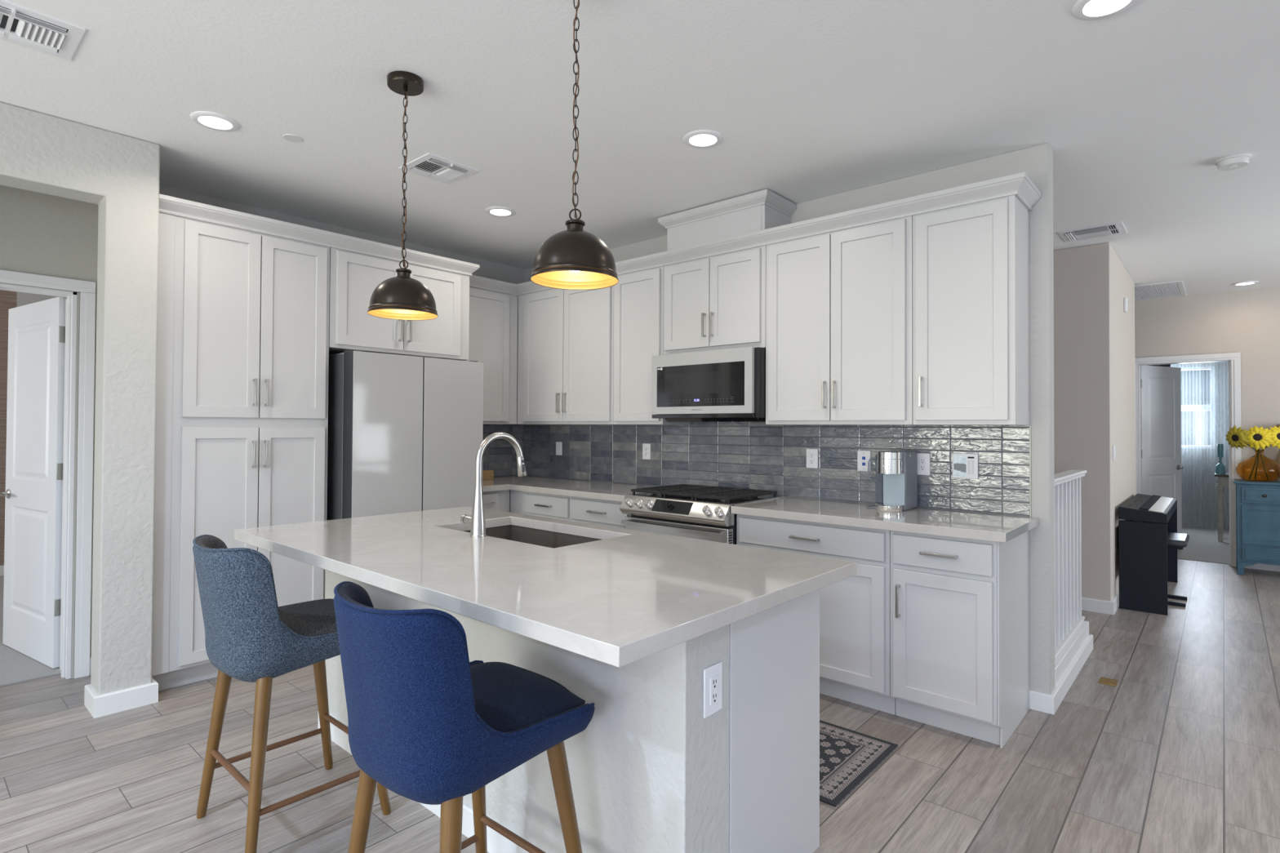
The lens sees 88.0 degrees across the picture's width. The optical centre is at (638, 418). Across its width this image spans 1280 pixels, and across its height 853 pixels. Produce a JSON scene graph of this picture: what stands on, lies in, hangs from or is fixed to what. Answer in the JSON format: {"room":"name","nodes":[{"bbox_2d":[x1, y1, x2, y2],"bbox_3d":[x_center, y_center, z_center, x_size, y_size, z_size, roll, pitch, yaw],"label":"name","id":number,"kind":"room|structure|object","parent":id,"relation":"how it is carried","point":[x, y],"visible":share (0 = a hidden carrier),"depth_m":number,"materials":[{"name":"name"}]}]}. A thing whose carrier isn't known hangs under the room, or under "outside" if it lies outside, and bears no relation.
{"room":"kitchen","nodes":[
{"label":"kitchen","id":0,"kind":"room"},
{"bbox_2d":[0,289,17,565],"bbox_3d":[-6.778,0.012,4.570,0.120,2.701,3.610,0,-1,41],"label":"wall","id":1,"kind":"structure","parent":0,"point":[8,299],"depth_m":5.83,"materials":[{"name":"beige paint"}]},
{"bbox_2d":[0,564,4,575],"bbox_3d":[-6.290,1.319,5.010,0.015,0.087,4.950,0,-1,41],"label":"baseboard","id":2,"kind":"structure","parent":1,"relation":"attached to","point":[2,567],"depth_m":5.81,"materials":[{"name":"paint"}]},
{"bbox_2d":[17,291,66,306],"bbox_3d":[-5.210,0.013,4.080,3.880,2.701,5.150,0,-1,41],"label":"wall","id":3,"kind":"structure","parent":0,"point":[23,298],"depth_m":5.96,"materials":[{"name":"paint"}]},
{"bbox_2d":[0,101,159,695],"bbox_3d":[-3.998,-0.017,1.460,0.183,2.701,4.822,0,-1,41],"label":"wall column","id":4,"kind":"structure","parent":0,"point":[42,153],"depth_m":3.11,"materials":[{"name":"paint"}]},
{"bbox_2d":[84,678,158,718],"bbox_3d":[-2.477,1.318,3.175,0.221,0.094,0.242,0,-1,41],"label":"baseboard","id":5,"kind":"structure","parent":4,"relation":"attached to","point":[104,704],"depth_m":3.10,"materials":[{"name":"paint"}]},
{"bbox_2d":[0,184,524,678],"bbox_3d":[-3.227,0.013,3.365,0.200,2.701,6.500,0,-1,41],"label":"wall","id":6,"kind":"structure","parent":0,"point":[41,233],"depth_m":3.49,"materials":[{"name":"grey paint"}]},
{"bbox_2d":[0,296,66,668],"bbox_3d":[-3.484,0.346,3.819,0.787,2.020,0.140,0,-1,31],"label":"door","id":7,"kind":"structure","parent":6,"relation":"in","point":[33,494],"depth_m":3.77,"materials":[{"name":"paint"}]},
{"bbox_2d":[0,282,77,679],"bbox_3d":[-3.322,0.344,3.255,0.200,2.036,0.818,0,-1,41],"label":"trim","id":8,"kind":"structure","parent":6,"relation":"attached to","point":[71,308],"depth_m":3.49,"materials":[{"name":"paint"}]},
{"bbox_2d":[0,269,95,678],"bbox_3d":[-3.234,0.312,3.185,0.024,2.097,0.952,0,-1,41],"label":"trim","id":9,"kind":"structure","parent":6,"relation":"attached to","point":[86,289],"depth_m":3.51,"materials":[{"name":"paint"}]},
{"bbox_2d":[328,247,469,360],"bbox_3d":[-1.706,-0.713,4.445,0.658,0.603,0.960,0,-1,41],"label":"upper cabinet","id":10,"kind":"object","parent":6,"relation":"attached to","point":[354,277],"visible":0.64,"depth_m":4.17,"materials":[{"name":"paint"}]},
{"bbox_2d":[468,286,517,424],"bbox_3d":[-1.296,-0.480,5.160,0.324,1.047,0.655,0,-1,41],"label":"upper cabinet","id":11,"kind":"object","parent":6,"relation":"attached to","point":[493,315],"visible":0.46,"depth_m":5.14,"materials":[{"name":"paint"}]},
{"bbox_2d":[482,424,523,477],"bbox_3d":[-1.321,0.266,5.366,0.008,0.437,0.953,0,-1,41],"label":"tile backsplash","id":12,"kind":"structure","parent":6,"relation":"attached to","point":[500,455],"depth_m":5.56,"materials":[{"name":"grey tile"}]},
{"bbox_2d":[0,0,1279,300],"bbox_3d":[0.811,-1.351,4.629,12.600,0.100,16.300,0,-1,41],"label":"ceiling","id":13,"kind":"structure","parent":0,"point":[1136,108],"depth_m":2.81,"materials":[{"name":"paint"}]},
{"bbox_2d":[0,0,85,61],"bbox_3d":[-2.138,-1.338,2.252,0.294,0.018,0.355,0,-1,41],"label":"ceiling vent","id":14,"kind":"object","parent":13,"relation":"in","point":[20,25],"visible":1,"depth_m":2.29,"materials":[{"name":"white plastic"}]},
{"bbox_2d":[190,111,239,131],"bbox_3d":[-1.903,-1.332,2.979,0.190,0.009,0.190,0,-1,41],"label":"recessed light","id":15,"kind":"object","parent":13,"relation":"in","point":[211,120],"visible":1,"depth_m":2.97,"materials":[{"name":"white plastic"}]},
{"bbox_2d":[282,133,302,142],"bbox_3d":[-1.645,-1.331,3.150,0.086,0.004,0.086,0,-1,41],"label":"sprinkler cover","id":16,"kind":"object","parent":13,"relation":"attached to","point":[290,137],"visible":1,"depth_m":3.15,"materials":[{"name":"white plastic"}]},
{"bbox_2d":[367,71,438,319],"bbox_3d":[-0.923,-0.871,2.609,0.261,0.929,0.261,0,-1,16],"label":"pendant lamp","id":17,"kind":"object","parent":13,"relation":"hanging from","point":[402,296],"visible":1,"depth_m":2.56,"materials":[{"name":"brown metal"}]},
{"bbox_2d":[399,152,479,184],"bbox_3d":[-1.060,-1.316,3.520,0.296,0.018,0.298,0,-1,41],"label":"ceiling vent","id":18,"kind":"object","parent":13,"relation":"in","point":[431,166],"visible":1,"depth_m":3.50,"materials":[{"name":"white plastic"}]},
{"bbox_2d":[484,206,515,217],"bbox_3d":[-0.878,-1.310,4.207,0.190,0.009,0.190,0,-1,41],"label":"recessed light","id":19,"kind":"object","parent":13,"relation":"in","point":[502,211],"visible":1,"depth_m":4.19,"materials":[{"name":"white plastic"}]},
{"bbox_2d":[530,0,618,289],"bbox_3d":[-0.189,-0.875,1.988,0.261,0.929,0.261,0,-1,16],"label":"pendant lamp","id":20,"kind":"object","parent":13,"relation":"hanging from","point":[574,258],"visible":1,"depth_m":1.92,"materials":[{"name":"brown metal"}]},
{"bbox_2d":[683,129,723,147],"bbox_3d":[0.303,-1.319,3.136,0.190,0.009,0.190,0,-1,41],"label":"recessed light","id":21,"kind":"object","parent":13,"relation":"in","point":[699,138],"visible":1,"depth_m":3.12,"materials":[{"name":"white plastic"}]},
{"bbox_2d":[1057,221,1127,242],"bbox_3d":[3.138,-1.281,4.589,0.360,0.018,0.320,0,-1,41],"label":"ceiling vent","id":22,"kind":"object","parent":13,"relation":"in","point":[1117,228],"visible":1,"depth_m":4.57,"materials":[{"name":"white plastic"}]},
{"bbox_2d":[1071,0,1138,20],"bbox_3d":[1.494,-1.327,2.115,0.190,0.009,0.190,0,-1,41],"label":"recessed light","id":23,"kind":"object","parent":13,"relation":"in","point":[1087,10],"visible":1,"depth_m":2.14,"materials":[{"name":"white plastic"}]},
{"bbox_2d":[1134,280,1186,300],"bbox_3d":[5.052,-1.251,6.575,0.548,0.006,0.870,0,-1,41],"label":"ceiling vent","id":24,"kind":"object","parent":13,"relation":"in","point":[1171,289],"visible":0.59,"depth_m":6.50,"materials":[{"name":"white plastic"}]},
{"bbox_2d":[1214,153,1251,170],"bbox_3d":[2.998,-1.288,3.346,0.138,0.039,0.138,0,-1,41],"label":"smoke detector","id":25,"kind":"object","parent":13,"relation":"attached to","point":[1237,161],"visible":1,"depth_m":3.32,"materials":[{"name":"white plastic"}]},
{"bbox_2d":[1231,280,1258,285],"bbox_3d":[5.627,-1.253,6.154,0.190,0.009,0.190,0,-1,41],"label":"recessed light","id":26,"kind":"object","parent":13,"relation":"in","point":[1246,282],"visible":1,"depth_m":6.14,"materials":[{"name":"white plastic"}]},
{"bbox_2d":[0,526,1279,852],"bbox_3d":[0.797,1.426,4.592,12.200,0.068,15.900,0,-1,41],"label":"floor","id":27,"kind":"structure","parent":0,"point":[1181,755],"depth_m":2.62,"materials":[{"name":"grey wood"}]},
{"bbox_2d":[152,212,329,691],"bbox_3d":[-2.310,0.173,3.753,0.658,2.400,0.846,0,-1,41],"label":"pantry cabinet","id":28,"kind":"object","parent":27,"relation":"on","point":[242,346],"visible":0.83,"depth_m":3.50,"materials":[{"name":"paint"}]},
{"bbox_2d":[159,193,479,276],"bbox_3d":[-1.972,-1.045,4.150,0.650,0.078,1.860,0,-1,41],"label":"crown molding","id":29,"kind":"structure","parent":28,"relation":"attached to","point":[171,205],"depth_m":3.76,"materials":[{"name":"paint"}]},
{"bbox_2d":[192,534,391,852],"bbox_3d":[-1.198,0.877,2.254,0.478,0.968,0.519,0,-1,41],"label":"bar stool","id":30,"kind":"object","parent":27,"relation":"on","point":[249,637],"visible":0.91,"depth_m":2.04,"materials":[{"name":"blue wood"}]},
{"bbox_2d":[326,349,483,520],"bbox_3d":[-1.610,0.486,4.363,0.701,1.758,0.893,0,-1,41],"label":"refrigerator","id":31,"kind":"object","parent":27,"relation":"on","point":[406,433],"visible":0.43,"depth_m":4.02,"materials":[{"name":"silver metal"}]},
{"bbox_2d":[333,581,595,852],"bbox_3d":[-0.437,0.872,1.596,0.478,0.968,0.519,0,-1,40],"label":"bar stool","id":32,"kind":"object","parent":27,"relation":"on","point":[428,724],"visible":1,"depth_m":1.40,"materials":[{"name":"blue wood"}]},
{"bbox_2d":[482,489,509,512],"bbox_3d":[-1.279,0.957,4.931,0.638,0.874,0.375,0,-1,41],"label":"base cabinet","id":33,"kind":"object","parent":27,"relation":"on","point":[499,500],"visible":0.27,"depth_m":4.79,"materials":[{"name":"paint"}]},
{"bbox_2d":[510,489,572,520],"bbox_3d":[-0.530,0.960,4.876,0.664,0.874,0.638,0,-1,41],"label":"drawer","id":34,"kind":"object","parent":27,"relation":"on","point":[539,504],"visible":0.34,"depth_m":4.64,"materials":[{"name":"paint"}]},
{"bbox_2d":[482,475,653,502],"bbox_3d":[-0.649,0.501,4.774,1.792,0.040,0.960,0,-1,41],"label":"countertop","id":35,"kind":"structure","parent":34,"relation":"on","point":[612,491],"depth_m":4.71,"materials":[{"name":"white stone"}]},
{"bbox_2d":[482,470,493,479],"bbox_3d":[-1.193,0.447,5.231,0.090,0.075,0.024,1,-1,-19],"label":"block","id":36,"kind":"object","parent":35,"relation":"on","point":[486,474],"visible":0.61,"depth_m":5.22,"materials":[{"name":"brown wood"}]},
{"bbox_2d":[317,569,819,852],"bbox_3d":[-0.411,0.929,2.514,2.003,0.874,0.724,0,-1,41],"label":"kitchen island","id":37,"kind":"object","parent":27,"relation":"on","point":[648,773],"visible":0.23,"depth_m":1.81,"materials":[{"name":"paint"}]},
{"bbox_2d":[234,506,857,667],"bbox_3d":[-0.471,0.470,2.378,2.122,0.040,1.096,0,-1,41],"label":"island countertop","id":38,"kind":"structure","parent":37,"relation":"on","point":[625,597],"depth_m":1.92,"materials":[{"name":"white stone"}]},
{"bbox_2d":[460,431,527,537],"bbox_3d":[-0.571,0.253,2.639,0.119,0.398,0.262,0,-1,41],"label":"faucet","id":39,"kind":"object","parent":38,"relation":"on","point":[477,521],"visible":1,"depth_m":2.54,"materials":[{"name":"silver metal"}]},
{"bbox_2d":[465,524,600,548],"bbox_3d":[-0.447,0.609,2.696,0.797,0.228,0.441,0,-1,41],"label":"sink","id":40,"kind":"object","parent":38,"relation":"in","point":[553,540],"visible":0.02,"depth_m":2.99,"materials":[{"name":"metal"}]},
{"bbox_2d":[702,662,722,718],"bbox_3d":[0.188,0.686,1.677,0.009,0.122,0.078,0,-1,41],"label":"wall outlet","id":41,"kind":"object","parent":37,"relation":"attached to","point":[713,675],"visible":1,"depth_m":1.67,"materials":[{"name":"white plastic"}]},
{"bbox_2d":[710,675,718,705],"bbox_3d":[0.190,0.686,1.675,0.004,0.068,0.034,0,-1,41],"label":"receptacle","id":42,"kind":"object","parent":41,"relation":"attached to","point":[713,678],"depth_m":1.67,"materials":[{"name":"white plastic"}]},
{"bbox_2d":[571,496,631,528],"bbox_3d":[-0.076,0.957,4.476,0.541,0.874,0.638,0,-1,41],"label":"drawer","id":43,"kind":"object","parent":27,"relation":"on","point":[584,510],"visible":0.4,"depth_m":4.27,"materials":[{"name":"paint"}]},
{"bbox_2d":[619,484,786,544],"bbox_3d":[0.382,0.902,4.007,0.758,0.935,0.700,0,-1,41],"label":"gas range","id":44,"kind":"object","parent":27,"relation":"on","point":[698,512],"visible":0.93,"depth_m":3.79,"materials":[{"name":"grey metal"}]},
{"bbox_2d":[638,493,786,505],"bbox_3d":[0.416,0.477,4.048,0.758,0.016,0.605,0,-1,41],"label":"cooktop","id":45,"kind":"object","parent":44,"relation":"in","point":[764,497],"depth_m":3.82,"materials":[{"name":"black metal"}]},
{"bbox_2d":[736,514,895,715],"bbox_3d":[1.014,0.949,3.515,0.830,0.874,0.638,0,-1,41],"label":"base cabinet","id":46,"kind":"object","parent":27,"relation":"on","point":[855,611],"visible":0.27,"depth_m":3.16,"materials":[{"name":"paint"}]},
{"bbox_2d":[730,497,1038,542],"bbox_3d":[1.199,0.491,3.359,1.322,0.040,0.639,0,-1,41],"label":"countertop","id":47,"kind":"structure","parent":46,"relation":"on","point":[1003,528],"depth_m":3.15,"materials":[{"name":"white stone"}]},
{"bbox_2d":[866,450,917,512],"bbox_3d":[1.306,0.321,3.469,0.212,0.303,0.287,0,-1,41],"label":"coffee maker","id":48,"kind":"object","parent":47,"relation":"on","point":[896,471],"visible":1,"depth_m":3.40,"materials":[{"name":"grey metal"}]},
{"bbox_2d":[875,503,902,512],"bbox_3d":[1.277,0.456,3.386,0.128,0.031,0.128,0,-1,41],"label":"drip tray","id":49,"kind":"object","parent":48,"relation":"on","point":[893,508],"depth_m":3.34,"materials":[{"name":"silver metal"}]},
{"bbox_2d":[819,720,897,807],"bbox_3d":[0.553,1.371,2.855,0.900,0.006,0.600,0,-1,41],"label":"rug","id":50,"kind":"object","parent":27,"relation":"on","point":[847,757],"visible":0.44,"depth_m":2.67,"materials":[{"name":"grey fabric"}]},
{"bbox_2d":[890,530,1030,748],"bbox_3d":[1.496,0.946,3.090,0.451,0.874,0.638,0,-1,41],"label":"base cabinet","id":51,"kind":"object","parent":27,"relation":"on","point":[960,607],"visible":0.95,"depth_m":2.88,"materials":[{"name":"paint"}]},
{"bbox_2d":[1098,676,1118,686],"bbox_3d":[2.479,1.390,3.503,0.076,0.006,0.100,0,-1,41],"label":"floor outlet","id":52,"kind":"object","parent":27,"relation":"on","point":[1113,682],"visible":1,"depth_m":3.49,"materials":[{"name":"gold metal"}]},
{"bbox_2d":[1118,493,1177,615],"bbox_3d":[4.150,1.048,5.381,0.284,0.757,1.385,0,-1,41],"label":"digital piano","id":53,"kind":"object","parent":27,"relation":"on","point":[1147,565],"visible":1,"depth_m":4.88,"materials":[{"name":"black laminate"}]},
{"bbox_2d":[1167,532,1189,607],"bbox_3d":[4.154,1.175,5.237,0.285,0.500,0.480,0,-1,41],"label":"piano bench","id":54,"kind":"object","parent":27,"relation":"on","point":[1175,540],"visible":0.41,"depth_m":5.05,"materials":[{"name":"black wood"}]},
{"bbox_2d":[1167,532,1189,546],"bbox_3d":[4.157,0.949,5.238,0.280,0.048,0.480,0,-1,41],"label":"cushion","id":55,"kind":"object","parent":54,"relation":"on","point":[1174,540],"depth_m":5.06,"materials":[{"name":"black"}]},
{"bbox_2d":[1214,472,1229,542],"bbox_3d":[7.258,1.069,7.901,0.600,0.800,0.500,0,-1,41],"label":"side table","id":56,"kind":"object","parent":27,"relation":"on","point":[1223,479],"visible":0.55,"depth_m":7.89,"materials":[{"name":"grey wood"}]},
{"bbox_2d":[1215,443,1225,474],"bbox_3d":[7.025,0.487,8.011,0.090,0.365,0.090,0,-1,41],"label":"glass lamp","id":57,"kind":"object","parent":56,"relation":"on","point":[1220,468],"visible":1,"depth_m":7.99,"materials":[{"name":"teal glass"}]},
{"bbox_2d":[1232,478,1279,575],"bbox_3d":[6.029,1.012,5.945,1.040,0.862,0.441,0,-1,41],"label":"sideboard","id":58,"kind":"object","parent":27,"relation":"on","point":[1257,503],"visible":1,"depth_m":6.04,"materials":[{"name":"blue paint"}]},
{"bbox_2d":[1235,449,1279,481],"bbox_3d":[5.793,0.437,6.191,0.330,0.292,0.330,0,-1,41],"label":"glass vase","id":59,"kind":"object","parent":58,"relation":"on","point":[1258,468],"visible":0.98,"depth_m":6.10,"materials":[{"name":"orange glass"}]},
{"bbox_2d":[1225,425,1255,449],"bbox_3d":[5.671,0.318,6.250,0.131,0.510,0.236,1,-1,-38],"label":"sunflower","id":60,"kind":"object","parent":59,"relation":"in","point":[1237,437],"visible":0.98,"depth_m":6.23,"materials":[{"name":"yellow plant"}]},
{"bbox_2d":[1245,425,1273,450],"bbox_3d":[5.731,0.319,6.135,0.142,0.504,0.172,0,-1,-5],"label":"sunflower","id":61,"kind":"object","parent":59,"relation":"in","point":[1258,437],"visible":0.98,"depth_m":6.11,"materials":[{"name":"yellow plant"}]},
{"bbox_2d":[1262,426,1279,449],"bbox_3d":[5.863,0.317,6.093,0.217,0.509,0.113,0,-1,30],"label":"sunflower","id":62,"kind":"object","parent":59,"relation":"in","point":[1276,431],"visible":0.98,"depth_m":6.07,"materials":[{"name":"yellow plant"}]},
{"bbox_2d":[1276,424,1279,479],"bbox_3d":[6.042,0.319,6.187,0.140,0.530,0.140,0,-1,41],"label":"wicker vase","id":63,"kind":"object","parent":58,"relation":"on","point":[1277,425],"visible":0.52,"depth_m":6.20,"materials":[{"name":"beige wicker"}]},
{"bbox_2d":[522,142,1054,694],"bbox_3d":[0.464,0.046,4.520,4.049,2.701,0.115,0,-1,41],"label":"wall","id":64,"kind":"structure","parent":0,"point":[1037,162],"depth_m":3.18,"materials":[{"name":"paint"}]},
{"bbox_2d":[517,285,613,424],"bbox_3d":[-0.492,-0.477,5.055,1.057,1.047,0.358,0,-1,41],"label":"upper cabinet","id":65,"kind":"object","parent":64,"relation":"attached to","point":[566,344],"visible":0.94,"depth_m":4.90,"materials":[{"name":"paint"}]},
{"bbox_2d":[469,171,1041,295],"bbox_3d":[0.260,-1.036,4.000,3.662,0.078,0.659,0,-1,37],"label":"crown molding","id":66,"kind":"structure","parent":65,"relation":"attached to","point":[1020,185],"depth_m":3.52,"materials":[{"name":"paint"}]},
{"bbox_2d":[613,266,690,424],"bbox_3d":[0.084,-0.481,4.570,0.444,1.047,0.324,0,-1,41],"label":"upper cabinet","id":67,"kind":"object","parent":64,"relation":"attached to","point":[638,296],"visible":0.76,"depth_m":4.45,"materials":[{"name":"paint"}]},
{"bbox_2d":[663,245,765,354],"bbox_3d":[0.526,-0.706,4.161,0.759,0.603,0.358,0,-1,41],"label":"upper cabinet","id":68,"kind":"object","parent":64,"relation":"attached to","point":[717,302],"visible":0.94,"depth_m":4.02,"materials":[{"name":"paint"}]},
{"bbox_2d":[651,346,765,422],"bbox_3d":[0.501,-0.190,4.141,0.774,0.424,0.391,0,-1,41],"label":"microwave","id":69,"kind":"object","parent":68,"relation":"attached to","point":[729,384],"visible":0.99,"depth_m":3.95,"materials":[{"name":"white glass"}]},
{"bbox_2d":[657,188,796,250],"bbox_3d":[0.540,-1.156,4.163,0.806,0.294,0.349,0,-1,41],"label":"chimney cover","id":70,"kind":"object","parent":68,"relation":"on","point":[764,209],"visible":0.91,"depth_m":4.00,"materials":[{"name":"paint"}]},
{"bbox_2d":[523,422,1029,516],"bbox_3d":[0.440,0.238,4.455,3.833,0.485,0.007,0,-1,41],"label":"tile backsplash","id":71,"kind":"structure","parent":64,"relation":"attached to","point":[761,455],"depth_m":4.04,"materials":[{"name":"grey tile"}]},
{"bbox_2d":[555,441,562,455],"bbox_3d":[-0.653,0.245,5.408,0.072,0.108,0.009,0,-1,41],"label":"switch plate","id":72,"kind":"object","parent":71,"relation":"attached to","point":[558,444],"visible":1,"depth_m":5.40,"materials":[{"name":"white plastic"}]},
{"bbox_2d":[642,443,650,459],"bbox_3d":[0.054,0.238,4.784,0.074,0.114,0.009,0,-1,41],"label":"wall outlet","id":73,"kind":"object","parent":71,"relation":"attached to","point":[646,446],"visible":1,"depth_m":4.78,"materials":[{"name":"white plastic"}]},
{"bbox_2d":[644,446,648,456],"bbox_3d":[0.053,0.238,4.782,0.034,0.068,0.004,0,-1,41],"label":"receptacle","id":74,"kind":"object","parent":73,"relation":"attached to","point":[646,448],"depth_m":4.78,"materials":[{"name":"white plastic"}]},
{"bbox_2d":[806,448,817,468],"bbox_3d":[1.025,0.238,3.928,0.074,0.114,0.009,0,-1,41],"label":"wall outlet","id":75,"kind":"object","parent":71,"relation":"attached to","point":[811,454],"visible":1,"depth_m":3.92,"materials":[{"name":"white plastic"}]},
{"bbox_2d":[808,453,814,464],"bbox_3d":[1.024,0.238,3.926,0.034,0.068,0.004,0,-1,41],"label":"receptacle","id":76,"kind":"object","parent":75,"relation":"attached to","point":[811,455],"depth_m":3.92,"materials":[{"name":"white plastic"}]},
{"bbox_2d":[857,450,871,471],"bbox_3d":[1.262,0.239,3.719,0.076,0.116,0.010,0,-1,41],"label":"outlet","id":77,"kind":"object","parent":71,"relation":"attached to","point":[863,456],"visible":0.99,"depth_m":3.72,"materials":[{"name":"white plastic"}]},
{"bbox_2d":[917,453,929,475],"bbox_3d":[1.501,0.242,3.508,0.074,0.115,0.009,0,-1,41],"label":"wall outlet","id":78,"kind":"object","parent":71,"relation":"attached to","point":[923,459],"visible":0.88,"depth_m":3.50,"materials":[{"name":"white plastic"}]},
{"bbox_2d":[919,457,925,471],"bbox_3d":[1.500,0.242,3.506,0.034,0.068,0.004,0,-1,41],"label":"receptacle","id":79,"kind":"object","parent":78,"relation":"attached to","point":[922,460],"depth_m":3.50,"materials":[{"name":"white plastic"}]},
{"bbox_2d":[951,453,978,479],"bbox_3d":[1.657,0.242,3.368,0.122,0.128,0.014,0,-1,41],"label":"wall control panel","id":80,"kind":"object","parent":71,"relation":"attached to","point":[965,466],"visible":1,"depth_m":3.36,"materials":[{"name":"white plastic"}]},
{"bbox_2d":[1029,425,1031,516],"bbox_3d":[1.880,0.252,3.184,0.006,0.437,0.009,0,-1,41],"label":"strip","id":81,"kind":"object","parent":71,"relation":"attached to","point":[1030,509],"visible":1,"depth_m":3.18,"materials":[{"name":"metal"}]},
{"bbox_2d":[765,215,919,425],"bbox_3d":[1.120,-0.488,3.633,0.824,1.047,0.358,0,-1,41],"label":"upper cabinet","id":82,"kind":"object","parent":64,"relation":"attached to","point":[839,304],"visible":0.98,"depth_m":3.50,"materials":[{"name":"paint"}]},
{"bbox_2d":[912,195,1030,425],"bbox_3d":[1.599,-0.492,3.211,0.449,1.047,0.358,0,-1,41],"label":"upper cabinet","id":83,"kind":"object","parent":64,"relation":"attached to","point":[971,265],"visible":0.98,"depth_m":3.09,"materials":[{"name":"paint"}]},
{"bbox_2d":[1029,634,1093,715],"bbox_3d":[2.314,1.351,3.599,0.100,0.085,1.246,0,-1,41],"label":"baseboard","id":84,"kind":"structure","parent":64,"relation":"attached to","point":[1038,701],"depth_m":3.26,"materials":[{"name":"paint"}]},
{"bbox_2d":[1054,620,1088,688],"bbox_3d":[2.328,1.309,3.653,0.119,0.170,1.083,0,-1,41],"label":"curb","id":85,"kind":"object","parent":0,"point":[1064,659],"visible":0.37,"depth_m":3.55,"materials":[{"name":"paint"}]},
{"bbox_2d":[1053,469,1086,659],"bbox_3d":[2.352,0.768,3.684,0.084,0.912,1.146,0,-1,41],"label":"stair railing","id":86,"kind":"object","parent":85,"relation":"on","point":[1068,534],"visible":0.62,"depth_m":3.73,"materials":[{"name":"paint"}]},
{"bbox_2d":[1053,242,1135,601],"bbox_3d":[3.373,0.081,6.065,1.730,2.701,1.820,0,-1,41],"label":"wall","id":87,"kind":"structure","parent":0,"point":[1095,380],"depth_m":4.94,"materials":[{"name":"beige paint"}]},
{"bbox_2d":[1081,590,1119,614],"bbox_3d":[3.373,1.386,6.042,1.746,0.092,1.852,0,-1,41],"label":"baseboard","id":88,"kind":"structure","parent":87,"relation":"attached to","point":[1092,605],"depth_m":4.84,"materials":[{"name":"paint"}]},
{"bbox_2d":[1112,444,1115,460],"bbox_3d":[3.549,0.258,4.947,0.009,0.114,0.118,0,-1,41],"label":"switch plate","id":89,"kind":"object","parent":87,"relation":"attached to","point":[1114,446],"visible":1,"depth_m":4.93,"materials":[{"name":"white plastic"}]},
{"bbox_2d":[1123,297,1127,312],"bbox_3d":[4.042,-0.943,5.506,0.022,0.120,0.070,0,-1,41],"label":"wall sensor","id":90,"kind":"object","parent":87,"relation":"attached to","point":[1125,299],"visible":1,"depth_m":5.48,"materials":[{"name":"white plastic"}]},
{"bbox_2d":[1146,364,1170,367],"bbox_3d":[6.630,0.354,9.159,1.124,2.170,0.063,0,-1,41],"label":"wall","id":91,"kind":"structure","parent":0,"point":[1163,365],"depth_m":8.85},
{"bbox_2d":[1170,361,1229,529],"bbox_3d":[6.987,0.121,7.691,4.800,2.701,3.100,0,-1,41],"label":"wall","id":92,"kind":"structure","parent":0,"point":[1198,480],"depth_m":8.98,"materials":[{"name":"paint"}]},
{"bbox_2d":[1180,365,1216,448],"bbox_3d":[7.422,-0.145,9.298,1.010,1.120,0.060,0,-1,41],"label":"window","id":93,"kind":"structure","parent":92,"relation":"in","point":[1212,407],"depth_m":8.98,"materials":[{"name":"paint"}]},
{"bbox_2d":[1134,286,1279,480],"bbox_3d":[6.343,0.097,6.129,6.100,2.701,0.115,0,-1,41],"label":"wall","id":94,"kind":"structure","parent":0,"point":[1246,322],"depth_m":6.50,"materials":[{"name":"beige paint"}]},
{"bbox_2d":[1140,365,1183,533],"bbox_3d":[5.691,0.440,7.245,0.732,2.015,0.140,1,-1,-24],"label":"door","id":95,"kind":"structure","parent":94,"relation":"in","point":[1160,386],"depth_m":7.24,"materials":[{"name":"paint"}]},
{"bbox_2d":[1134,352,1241,567],"bbox_3d":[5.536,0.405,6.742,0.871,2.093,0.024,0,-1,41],"label":"trim","id":96,"kind":"structure","parent":94,"relation":"attached to","point":[1235,357],"depth_m":6.50,"materials":[{"name":"paint"}]},
{"bbox_2d":[1244,563,1279,571],"bbox_3d":[7.146,1.394,5.310,3.425,0.092,0.016,0,-1,41],"label":"baseboard","id":97,"kind":"structure","parent":94,"relation":"attached to","point":[1260,566],"depth_m":6.33,"materials":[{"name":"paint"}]},
{"bbox_3d":[-2.663,0.017,3.483,0.490,2.701,0.022,0,-1,41],"label":"wall","id":98,"kind":"structure","parent":0,"visible":0},
{"bbox_2d":[89,657,91,675],"bbox_3d":[-2.726,1.321,3.417,0.470,0.092,0.125,0,-1,41],"label":"baseboard","id":99,"kind":"structure","parent":98,"relation":"attached to","point":[90,657],"depth_m":3.53,"materials":[{"name":"paint"}]},
{"label":"outside","id":100,"kind":"structure","parent":0,"visible":0},
{"bbox_3d":[11.724,1.631,13.354,15.000,0.080,11.700,0,-1,41],"label":"ground","id":101,"kind":"structure","parent":100,"visible":0},
{"bbox_2d":[1181,369,1211,445],"bbox_3d":[11.737,0.127,13.835,8.800,2.900,5.200,0,-1,41],"label":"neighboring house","id":102,"kind":"structure","parent":101,"relation":"on","point":[1196,425],"depth_m":12.37,"materials":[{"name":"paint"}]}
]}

